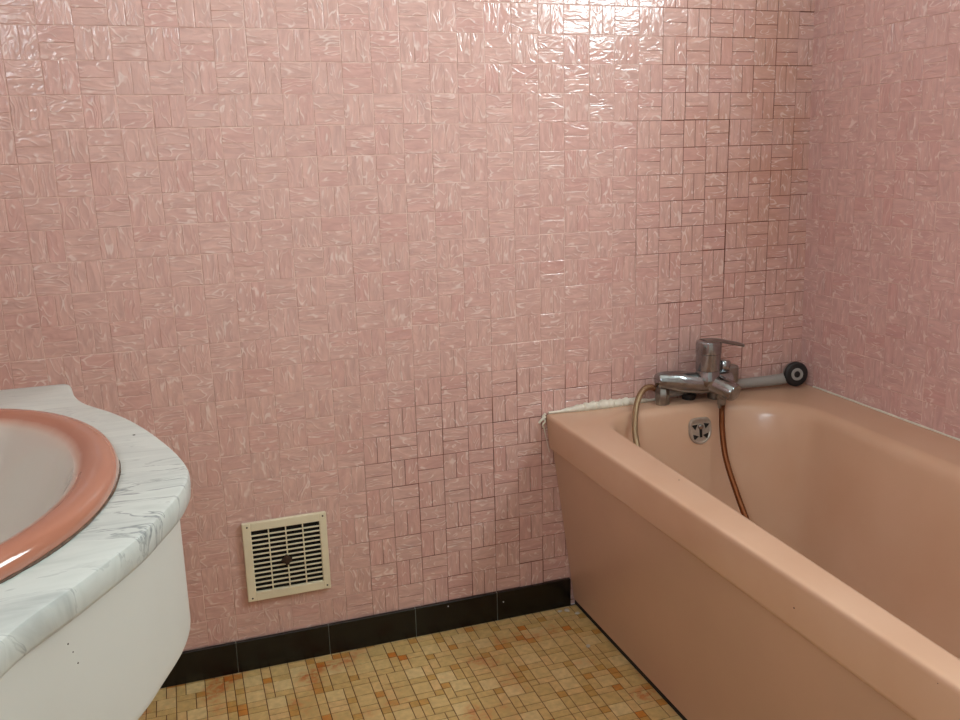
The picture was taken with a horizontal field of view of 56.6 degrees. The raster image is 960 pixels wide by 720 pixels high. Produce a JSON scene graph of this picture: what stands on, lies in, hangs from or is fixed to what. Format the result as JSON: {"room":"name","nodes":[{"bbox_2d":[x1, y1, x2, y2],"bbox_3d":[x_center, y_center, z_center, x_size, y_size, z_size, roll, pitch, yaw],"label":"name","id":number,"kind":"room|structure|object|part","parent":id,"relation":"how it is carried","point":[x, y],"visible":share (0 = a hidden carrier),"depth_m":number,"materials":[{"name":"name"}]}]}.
{"room":"bathroom","nodes":[
{"label":"bathroom","id":0,"kind":"room"},
{"bbox_2d":[0,0,814,650],"bbox_3d":[-0.144,-0.543,1.897,2.160,2.480,0.002,-6,14,-18],"label":"wall","id":1,"kind":"structure","parent":0,"point":[347,260],"depth_m":1.96,"materials":[{"name":"pink tile"}]},
{"bbox_2d":[241,511,330,601],"bbox_3d":[-0.434,0.443,2.004,0.186,0.187,0.015,-6,14,-18],"label":"air vent","id":2,"kind":"object","parent":1,"relation":"in","point":[289,555],"visible":1,"depth_m":2.00,"materials":[{"name":"beige plastic"}]},
{"bbox_2d":[160,578,570,688],"bbox_3d":[-0.450,0.663,2.052,1.442,0.076,0.010,-6,14,-18],"label":"baseboard","id":3,"kind":"structure","parent":1,"relation":"attached to","point":[224,659],"depth_m":2.11,"materials":[{"name":"black tile"}]},
{"bbox_2d":[138,604,682,719],"bbox_3d":[0.403,0.996,0.700,2.159,0.001,3.200,-6,14,-18],"label":"floor","id":4,"kind":"structure","parent":0,"point":[539,665],"depth_m":1.97,"materials":[{"name":"tile"}]},
{"bbox_2d":[546,383,959,719],"bbox_3d":[0.786,0.517,1.563,0.740,0.517,1.657,-6,14,-18],"label":"bathtub","id":5,"kind":"object","parent":4,"relation":"on","point":[838,596],"visible":0.94,"depth_m":1.81,"materials":[{"name":"pink ceramic"}]},
{"bbox_2d":[538,413,549,451],"bbox_3d":[0.156,0.178,2.156,0.034,0.103,0.009,-10,16,-32],"label":"bead","id":6,"kind":"object","parent":5,"relation":"hanging from","point":[544,414],"visible":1,"depth_m":2.15},
{"bbox_2d":[548,397,654,413],"bbox_3d":[0.308,0.109,2.193,0.300,0.025,0.027,-6,14,-18],"label":"bead","id":7,"kind":"object","parent":5,"relation":"on","point":[611,403],"visible":0.91,"depth_m":2.18},
{"bbox_2d":[681,393,695,399],"bbox_3d":[0.526,0.087,2.250,0.039,0.021,0.039,-6,14,-18],"label":"plug","id":8,"kind":"object","parent":5,"relation":"on","point":[688,396],"visible":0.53,"depth_m":2.24,"materials":[{"name":"black rubber"}]},
{"bbox_2d":[632,384,749,519],"bbox_3d":[0.516,0.329,2.074,0.271,0.468,0.448,-6,14,-18],"label":"shower hose","id":9,"kind":"object","parent":5,"relation":"in","point":[645,388],"visible":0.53,"depth_m":2.16,"materials":[{"name":"metal"}]},
{"bbox_2d":[654,338,744,408],"bbox_3d":[0.551,0.034,2.182,0.226,0.168,0.126,-6,14,-18],"label":"mixer","id":10,"kind":"object","parent":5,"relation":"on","point":[717,377],"visible":1,"depth_m":2.17,"materials":[{"name":"silver metal"}]},
{"bbox_2d":[716,394,725,408],"bbox_3d":[0.592,0.098,2.183,0.027,0.040,0.027,-6,14,-18],"label":"outlet","id":11,"kind":"object","parent":10,"relation":"attached to","point":[721,398],"depth_m":2.17,"materials":[{"name":"silver metal"}]},
{"bbox_3d":[0.597,-0.043,2.196,0.107,0.027,0.049,-6,14,-18],"label":"lever handle","id":12,"kind":"part","parent":10,"relation":"part of","materials":[{"name":"silver metal"}]},
{"bbox_3d":[0.596,0.065,2.180,0.056,0.062,0.076,-13,17,-40],"label":"spout","id":13,"kind":"part","parent":10,"relation":"part of","materials":[{"name":"silver metal"}]},
{"bbox_3d":[0.607,0.020,2.218,0.032,0.042,0.031,-6,14,-18],"label":"diverter knob","id":14,"kind":"part","parent":10,"relation":"part of","materials":[{"name":"silver metal"}]},
{"bbox_3d":[0.544,0.175,2.204,0.064,0.067,0.016,-6,14,-18],"label":"overflow plate","id":15,"kind":"part","parent":5,"relation":"part of","materials":[{"name":"silver metal"}]},
{"bbox_3d":[0.491,0.585,1.475,0.076,0.410,1.653,-6,14,-18],"label":"panel","id":16,"kind":"part","parent":5,"relation":"part of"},
{"bbox_2d":[669,362,807,396],"bbox_3d":[0.654,0.048,2.288,0.404,0.064,0.043,-5,13,-13],"label":"shower","id":17,"kind":"object","parent":5,"relation":"on","point":[794,373],"visible":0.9,"depth_m":2.31,"materials":[{"name":"grey plastic"}]},
{"bbox_3d":[0.630,0.063,2.283,0.351,0.031,0.029,-5,14,-15],"label":"handle","id":18,"kind":"part","parent":17,"relation":"part of","materials":[{"name":"grey plastic"}]},
{"bbox_2d":[813,386,959,440],"bbox_3d":[1.078,0.213,1.687,0.006,0.007,1.381,-5,14,-17],"label":"bead","id":19,"kind":"object","parent":5,"relation":"attached to","point":[876,409],"visible":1,"depth_m":2.07},
{"bbox_2d":[801,0,959,438],"bbox_3d":[1.287,-0.320,0.775,0.056,2.480,3.103,-5,14,-17],"label":"wall","id":20,"kind":"structure","parent":0,"point":[881,321],"depth_m":2.02,"materials":[{"name":"pink tile"}]},
{"bbox_3d":[-0.656,-0.118,0.130,0.002,2.480,3.100,-6,14,-18],"label":"wall","id":21,"kind":"structure","parent":0,"visible":0},
{"bbox_2d":[0,520,189,719],"bbox_3d":[-0.578,0.242,0.882,0.544,0.146,0.899,-6,14,-18],"label":"vanity cabinet","id":22,"kind":"object","parent":21,"relation":"attached to","point":[110,662],"visible":0.44,"depth_m":0.77,"materials":[{"name":"white laminate"}]},
{"bbox_2d":[0,384,190,678],"bbox_3d":[-0.573,0.155,0.864,0.558,0.030,0.926,-6,14,-18],"label":"countertop","id":23,"kind":"structure","parent":22,"relation":"on","point":[152,493],"depth_m":0.79,"materials":[{"name":"stone"}]},
{"bbox_2d":[0,408,120,583],"bbox_3d":[-0.579,0.192,0.870,0.438,0.143,0.594,-6,14,-18],"label":"washbasin","id":24,"kind":"object","parent":23,"relation":"in","point":[58,472],"visible":0.98,"depth_m":1.00,"materials":[{"name":"ceramic"}]},
{"bbox_3d":[-0.579,0.199,0.871,0.347,0.129,0.503,-6,14,-18],"label":"bowl","id":25,"kind":"part","parent":24,"relation":"part of","materials":[{"name":"ceramic"}]}
]}

